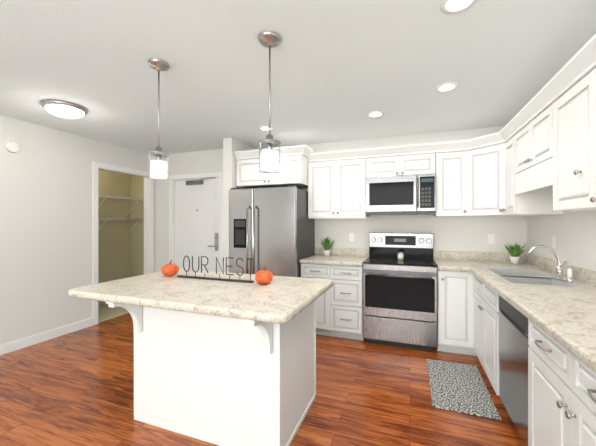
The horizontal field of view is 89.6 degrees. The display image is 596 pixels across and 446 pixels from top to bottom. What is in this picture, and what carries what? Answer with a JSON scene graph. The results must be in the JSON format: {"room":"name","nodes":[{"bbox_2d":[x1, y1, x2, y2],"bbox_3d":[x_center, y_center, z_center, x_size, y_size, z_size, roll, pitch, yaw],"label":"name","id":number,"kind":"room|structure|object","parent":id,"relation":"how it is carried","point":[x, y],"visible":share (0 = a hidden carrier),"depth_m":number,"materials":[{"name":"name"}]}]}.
{"room":"kitchen","nodes":[
{"label":"kitchen","id":0,"kind":"room"},
{"bbox_2d":[0,115,154,344],"bbox_3d":[-3.420,0.120,2.248,0.120,2.460,6.620,0,0,20],"label":"wall","id":1,"kind":"structure","parent":0,"point":[46,219],"depth_m":3.46,"materials":[{"name":"white paint"}]},
{"bbox_2d":[5,141,19,152],"bbox_3d":[-3.000,-0.800,3.158,0.030,0.120,0.120,0,0,20],"label":"smoke detector","id":2,"kind":"object","parent":1,"relation":"attached to","point":[12,147],"visible":0.98,"depth_m":3.14,"materials":[{"name":"white plastic"}]},
{"bbox_2d":[0,318,92,354],"bbox_3d":[-3.612,1.300,1.541,0.014,0.100,5.160,0,0,20],"label":"baseboard","id":3,"kind":"structure","parent":1,"relation":"attached to","point":[32,340],"depth_m":3.41,"materials":[{"name":"white wood"}]},
{"bbox_2d":[93,161,153,324],"bbox_3d":[-2.588,0.268,4.450,0.138,2.165,1.000,0,0,20],"label":"trim","id":4,"kind":"structure","parent":1,"relation":"attached to","point":[148,225],"depth_m":4.63,"materials":[{"name":"white wood"}]},
{"bbox_2d":[98,170,143,305],"bbox_3d":[-2.999,0.120,4.562,0.710,2.460,1.750,0,0,20],"label":"wall","id":5,"kind":"structure","parent":0,"point":[120,253],"depth_m":5.20,"materials":[{"name":"beige paint"}]},
{"bbox_2d":[98,195,143,233],"bbox_3d":[-3.122,-0.095,4.581,0.362,0.657,1.590,0,0,20],"label":"wire closet shelf","id":6,"kind":"object","parent":5,"relation":"attached to","point":[115,197],"visible":0.48,"depth_m":4.84,"materials":[{"name":"white metal"}]},
{"bbox_2d":[155,149,222,271],"bbox_3d":[-1.568,0.120,4.706,1.630,2.460,0.120,0,0,20],"label":"wall","id":7,"kind":"structure","parent":0,"point":[204,161],"depth_m":4.83,"materials":[{"name":"white paint"}]},
{"bbox_2d":[169,172,222,271],"bbox_3d":[-1.564,0.296,4.695,1.025,2.110,0.138,0,0,20],"label":"trim","id":8,"kind":"structure","parent":7,"relation":"attached to","point":[172,178],"depth_m":4.77,"materials":[{"name":"white wood"}]},
{"bbox_2d":[175,177,219,271],"bbox_3d":[-1.583,0.323,4.646,0.865,2.030,0.152,0,0,20],"label":"entry door","id":9,"kind":"structure","parent":7,"relation":"in","point":[197,217],"depth_m":4.67,"materials":[{"name":"white wood"}]},
{"bbox_2d":[223,138,254,272],"bbox_3d":[-0.803,0.120,4.239,0.130,2.460,0.680,0,0,20],"label":"wall","id":10,"kind":"structure","parent":0,"point":[231,146],"depth_m":3.93,"materials":[{"name":"white paint"}]},
{"bbox_2d":[0,304,524,445],"bbox_3d":[-1.435,1.373,1.432,6.170,0.054,6.520,0,0,20],"label":"floor","id":11,"kind":"structure","parent":0,"point":[75,388],"depth_m":2.29,"materials":[{"name":"brown wood"}]},
{"bbox_2d":[105,301,315,445],"bbox_3d":[-0.531,0.916,2.096,1.096,0.868,0.927,0,0,20],"label":"kitchen island","id":12,"kind":"object","parent":11,"relation":"on","point":[223,363],"depth_m":1.86,"materials":[{"name":"white wood"}]},
{"bbox_2d":[68,269,332,324],"bbox_3d":[-0.621,0.457,2.132,1.564,0.046,0.960,0,0,20],"label":"island countertop","id":13,"kind":"structure","parent":12,"relation":"on","point":[282,300],"depth_m":1.85,"materials":[{"name":"beige stone"}]},
{"bbox_2d":[161,260,178,275],"bbox_3d":[-1.050,0.367,2.463,0.136,0.131,0.136,0,0,20],"label":"pumpkin","id":14,"kind":"object","parent":13,"relation":"on","point":[169,269],"visible":1,"depth_m":2.42,"materials":[{"name":"orange"}]},
{"bbox_2d":[177,256,253,282],"bbox_3d":[-0.641,0.346,2.300,0.690,0.176,0.040,0,0,20],"label":"sign","id":15,"kind":"object","parent":13,"relation":"on","point":[219,279],"visible":1,"depth_m":2.28,"materials":[{"name":"black metal"}]},
{"bbox_2d":[255,265,272,283],"bbox_3d":[-0.242,0.367,2.140,0.136,0.131,0.136,0,0,20],"label":"pumpkin","id":16,"kind":"object","parent":13,"relation":"on","point":[263,276],"visible":1,"depth_m":2.10,"materials":[{"name":"orange"}]},
{"bbox_2d":[229,185,314,276],"bbox_3d":[-0.336,0.454,3.957,0.905,1.793,0.820,0,0,20],"label":"fridge","id":17,"kind":"object","parent":11,"relation":"on","point":[272,229],"visible":0.56,"depth_m":3.62,"materials":[{"name":"silver metal"}]},
{"bbox_2d":[301,264,332,335],"bbox_3d":[0.313,0.915,3.846,0.368,0.870,0.631,0,0,20],"label":"base cabinet","id":18,"kind":"object","parent":11,"relation":"on","point":[324,304],"depth_m":3.52,"materials":[{"name":"white wood"}]},
{"bbox_2d":[333,265,363,340],"bbox_3d":[0.631,0.915,3.727,0.425,0.870,0.631,0,0,20],"label":"base cabinet","id":19,"kind":"object","parent":11,"relation":"on","point":[347,280],"depth_m":3.42,"materials":[{"name":"white wood"}]},
{"bbox_2d":[300,247,368,266],"bbox_3d":[0.479,0.413,3.769,0.738,0.147,0.658,0,0,20],"label":"countertop","id":20,"kind":"structure","parent":19,"relation":"on","point":[338,256],"depth_m":3.83,"materials":[{"name":"stone"}]},
{"bbox_2d":[321,237,333,255],"bbox_3d":[0.379,0.304,3.998,0.258,0.267,0.259,0,0,20],"label":"plant","id":21,"kind":"object","parent":20,"relation":"on","point":[325,243],"visible":1,"depth_m":3.98,"materials":[{"name":"green plant"}]},
{"bbox_2d":[363,233,437,350],"bbox_3d":[1.175,0.738,3.475,0.762,1.225,0.704,0,0,20],"label":"range","id":22,"kind":"object","parent":11,"relation":"on","point":[399,303],"visible":1,"depth_m":3.24,"materials":[{"name":"silver metal"}]},
{"bbox_2d":[397,252,403,259],"bbox_3d":[1.213,0.388,3.548,0.072,0.091,0.072,0,0,20],"label":"candle jar","id":23,"kind":"object","parent":22,"relation":"on","point":[400,255],"visible":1,"depth_m":3.52,"materials":[{"name":"white glass"}]},
{"bbox_2d":[437,271,476,355],"bbox_3d":[1.700,0.915,3.308,0.328,0.870,0.668,0,0,20],"label":"base cabinet","id":24,"kind":"object","parent":11,"relation":"on","point":[456,291],"depth_m":3.03,"materials":[{"name":"white wood"}]},
{"bbox_2d":[434,251,463,271],"bbox_3d":[1.670,0.413,3.325,0.260,0.147,0.658,0,0,20],"label":"countertop","id":25,"kind":"structure","parent":24,"relation":"on","point":[445,260],"depth_m":3.52,"materials":[{"name":"stone"}]},
{"bbox_2d":[427,359,500,419],"bbox_3d":[1.329,1.343,2.503,0.430,0.011,0.820,0,0,20],"label":"rug","id":26,"kind":"object","parent":11,"relation":"on","point":[458,387],"visible":0.98,"depth_m":2.41,"materials":[{"name":"grey fabric"}]},
{"bbox_2d":[477,278,498,367],"bbox_3d":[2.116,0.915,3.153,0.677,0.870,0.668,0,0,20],"label":"base cabinet","id":27,"kind":"object","parent":11,"relation":"on","point":[487,299],"depth_m":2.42,"materials":[{"name":"white wood"}]},
{"bbox_2d":[499,295,529,445],"bbox_3d":[1.612,0.917,1.770,0.598,0.866,0.594,0,0,20],"label":"dishwasher","id":28,"kind":"object","parent":11,"relation":"on","point":[513,358],"visible":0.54,"depth_m":1.83,"materials":[{"name":"silver metal"}]},
{"bbox_2d":[528,319,595,445],"bbox_3d":[1.348,0.915,1.030,0.631,0.870,0.968,0,0,20],"label":"base cabinet","id":29,"kind":"object","parent":11,"relation":"on","point":[561,395],"depth_m":1.27,"materials":[{"name":"white wood"}]},
{"bbox_2d":[464,252,595,372],"bbox_3d":[1.666,0.413,1.960,0.686,0.147,3.218,0,0,20],"label":"countertop","id":30,"kind":"structure","parent":29,"relation":"on","point":[565,318],"depth_m":1.73,"materials":[{"name":"stone"}]},
{"bbox_2d":[504,241,525,263],"bbox_3d":[2.364,0.315,3.236,0.254,0.245,0.277,0,0,20],"label":"plant","id":31,"kind":"object","parent":30,"relation":"on","point":[514,251],"visible":1,"depth_m":3.22,"materials":[{"name":"green plant"}]},
{"bbox_2d":[481,267,589,288],"bbox_3d":[1.875,0.527,2.478,0.466,0.185,0.861,0,0,20],"label":"sink","id":32,"kind":"object","parent":30,"relation":"in","point":[533,277],"visible":0.35,"depth_m":2.47,"materials":[{"name":"silver metal"}]},
{"bbox_2d":[526,245,572,282],"bbox_3d":[1.942,0.303,2.341,0.245,0.262,0.290,0,0,20],"label":"faucet","id":33,"kind":"object","parent":30,"relation":"on","point":[559,273],"visible":1,"depth_m":2.33,"materials":[{"name":"silver metal"}]},
{"bbox_2d":[0,0,595,153],"bbox_3d":[-1.444,-1.150,1.409,6.170,0.080,6.470,0,0,20],"label":"ceiling","id":34,"kind":"structure","parent":0,"point":[341,70],"depth_m":2.11,"materials":[{"name":"white paint"}]},
{"bbox_2d":[41,99,87,118],"bbox_3d":[-2.227,-1.064,2.870,0.360,0.092,0.360,0,0,20],"label":"flush ceiling light","id":35,"kind":"object","parent":34,"relation":"attached to","point":[63,109],"visible":1,"depth_m":2.78,"materials":[{"name":"white glass"}]},
{"bbox_2d":[148,58,169,179],"bbox_3d":[-0.970,-0.708,2.091,0.140,0.805,0.140,0,0,20],"label":"pendant light","id":36,"kind":"object","parent":34,"relation":"hanging from","point":[158,168],"visible":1,"depth_m":2.07,"materials":[{"name":"white glass"}]},
{"bbox_2d":[259,126,272,130],"bbox_3d":[-0.375,-1.106,3.513,0.169,0.008,0.169,0,0,14],"label":"recessed light","id":37,"kind":"object","parent":34,"relation":"in","point":[264,128],"depth_m":3.51,"materials":[{"name":"white plastic"}]},
{"bbox_2d":[258,31,280,173],"bbox_3d":[-0.170,-0.708,1.803,0.140,0.805,0.140,0,0,20],"label":"pendant light","id":38,"kind":"object","parent":34,"relation":"hanging from","point":[269,160],"visible":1,"depth_m":1.78,"materials":[{"name":"white glass"}]},
{"bbox_2d":[367,111,383,117],"bbox_3d":[0.789,-1.106,3.057,0.169,0.008,0.169,0,0,14],"label":"recessed light","id":39,"kind":"object","parent":34,"relation":"in","point":[375,113],"depth_m":3.05,"materials":[{"name":"white plastic"}]},
{"bbox_2d":[435,82,457,91],"bbox_3d":[1.214,-1.106,2.450,0.169,0.008,0.169,0,0,11],"label":"recessed light","id":40,"kind":"object","parent":34,"relation":"in","point":[450,85],"depth_m":2.44,"materials":[{"name":"white plastic"}]},
{"bbox_2d":[440,0,476,13],"bbox_3d":[0.807,-1.106,1.503,0.169,0.008,0.169,0,0,14],"label":"recessed light","id":41,"kind":"object","parent":34,"relation":"in","point":[452,5],"depth_m":1.53,"materials":[{"name":"white plastic"}]},
{"bbox_2d":[301,126,526,252],"bbox_3d":[0.924,0.120,4.021,3.520,2.460,0.120,0,0,20],"label":"wall","id":42,"kind":"structure","parent":0,"point":[465,234],"depth_m":3.69,"materials":[{"name":"white paint"}]},
{"bbox_2d":[234,148,281,188],"bbox_3d":[-0.479,-0.711,4.164,0.506,0.449,0.589,0,0,20],"label":"upper cabinet","id":43,"kind":"object","parent":42,"relation":"attached to","point":[248,175],"depth_m":3.90,"materials":[{"name":"white wood"}]},
{"bbox_2d":[270,146,313,188],"bbox_3d":[-0.092,-0.711,4.020,0.506,0.449,0.589,0,0,20],"label":"upper cabinet","id":44,"kind":"object","parent":42,"relation":"attached to","point":[294,160],"depth_m":3.72,"materials":[{"name":"white wood"}]},
{"bbox_2d":[306,151,341,217],"bbox_3d":[0.388,-0.480,3.967,0.424,0.809,0.351,0,0,20],"label":"upper cabinet","id":45,"kind":"object","parent":42,"relation":"attached to","point":[325,188],"depth_m":3.79,"materials":[{"name":"white wood"}]},
{"bbox_2d":[349,233,354,241],"bbox_3d":[0.724,0.191,4.027,0.070,0.116,0.008,0,0,20],"label":"electrical outlet plate","id":46,"kind":"object","parent":42,"relation":"attached to","point":[351,235],"depth_m":4.02,"materials":[{"name":"white plastic"}]},
{"bbox_2d":[342,150,368,217],"bbox_3d":[0.680,-0.480,3.858,0.424,0.809,0.351,0,0,20],"label":"upper cabinet","id":47,"kind":"object","parent":42,"relation":"attached to","point":[353,161],"depth_m":3.67,"materials":[{"name":"white wood"}]},
{"bbox_2d":[366,146,405,176],"bbox_3d":[1.083,-0.715,3.708,0.428,0.339,0.351,0,0,20],"label":"upper cabinet","id":48,"kind":"object","parent":42,"relation":"attached to","point":[380,161],"depth_m":3.53,"materials":[{"name":"white wood"}]},
{"bbox_2d":[365,173,435,214],"bbox_3d":[1.218,-0.324,3.588,0.758,0.437,0.477,0,0,20],"label":"microwave","id":49,"kind":"object","parent":48,"relation":"attached to","point":[402,195],"visible":1,"depth_m":3.40,"materials":[{"name":"silver metal"}]},
{"bbox_2d":[406,143,433,174],"bbox_3d":[1.398,-0.715,3.590,0.428,0.339,0.351,0,0,20],"label":"upper cabinet","id":50,"kind":"object","parent":42,"relation":"attached to","point":[419,157],"depth_m":3.40,"materials":[{"name":"white wood"}]},
{"bbox_2d":[434,140,461,216],"bbox_3d":[1.764,-0.480,3.436,0.358,0.809,0.385,0,0,20],"label":"upper cabinet","id":51,"kind":"object","parent":42,"relation":"attached to","point":[447,155],"depth_m":3.30,"materials":[{"name":"white wood"}]},
{"bbox_2d":[462,130,501,216],"bbox_3d":[2.117,-0.480,3.170,0.686,0.809,0.636,0,0,20],"label":"upper cabinet","id":52,"kind":"object","parent":42,"relation":"attached to","point":[481,156],"depth_m":3.10,"materials":[{"name":"white wood"}]},
{"bbox_2d":[488,234,494,243],"bbox_3d":[2.233,0.180,3.464,0.070,0.116,0.008,0,0,20],"label":"electrical outlet plate","id":53,"kind":"object","parent":42,"relation":"attached to","point":[491,238],"depth_m":3.46,"materials":[{"name":"white plastic"}]},
{"bbox_2d":[476,252,535,258],"bbox_3d":[2.131,0.409,3.159,0.420,0.139,0.645,0,0,20],"label":"backsplash","id":54,"kind":"structure","parent":42,"relation":"attached to","point":[522,256],"depth_m":3.40,"materials":[{"name":"stone"}]},
{"bbox_2d":[527,211,595,271],"bbox_3d":[1.505,0.120,0.372,0.120,2.460,6.550,0,0,20],"label":"wall","id":55,"kind":"structure","parent":0,"point":[574,232],"depth_m":2.48,"materials":[{"name":"white paint"}]},
{"bbox_2d":[502,122,554,215],"bbox_3d":[2.120,-0.480,2.753,0.390,0.809,0.321,0,0,20],"label":"upper cabinet","id":56,"kind":"object","parent":55,"relation":"attached to","point":[522,194],"depth_m":2.64,"materials":[{"name":"white wood"}]},
{"bbox_2d":[514,86,549,173],"bbox_3d":[1.949,-0.657,2.240,0.351,0.454,0.756,0,0,20],"label":"upper cabinet","id":57,"kind":"object","parent":55,"relation":"attached to","point":[535,155],"depth_m":2.23,"materials":[{"name":"white wood"}]},
{"bbox_2d":[552,236,555,248],"bbox_3d":[2.306,0.172,2.699,0.006,0.115,0.070,0,0,20],"label":"electrical outlet plate","id":58,"kind":"object","parent":55,"relation":"attached to","point":[553,237],"depth_m":2.69,"materials":[{"name":"white plastic"}]},
{"bbox_2d":[550,54,595,213],"bbox_3d":[1.723,-0.480,1.635,0.351,0.809,0.531,0,0,20],"label":"upper cabinet","id":59,"kind":"object","parent":55,"relation":"attached to","point":[566,90],"depth_m":1.76,"materials":[{"name":"white wood"}]},
{"bbox_2d":[582,38,595,209],"bbox_3d":[1.577,-0.480,1.243,0.351,0.809,0.532,0,0,20],"label":"upper cabinet","id":60,"kind":"object","parent":55,"relation":"attached to","point":[588,55],"depth_m":1.55,"materials":[{"name":"white wood"}]}
]}

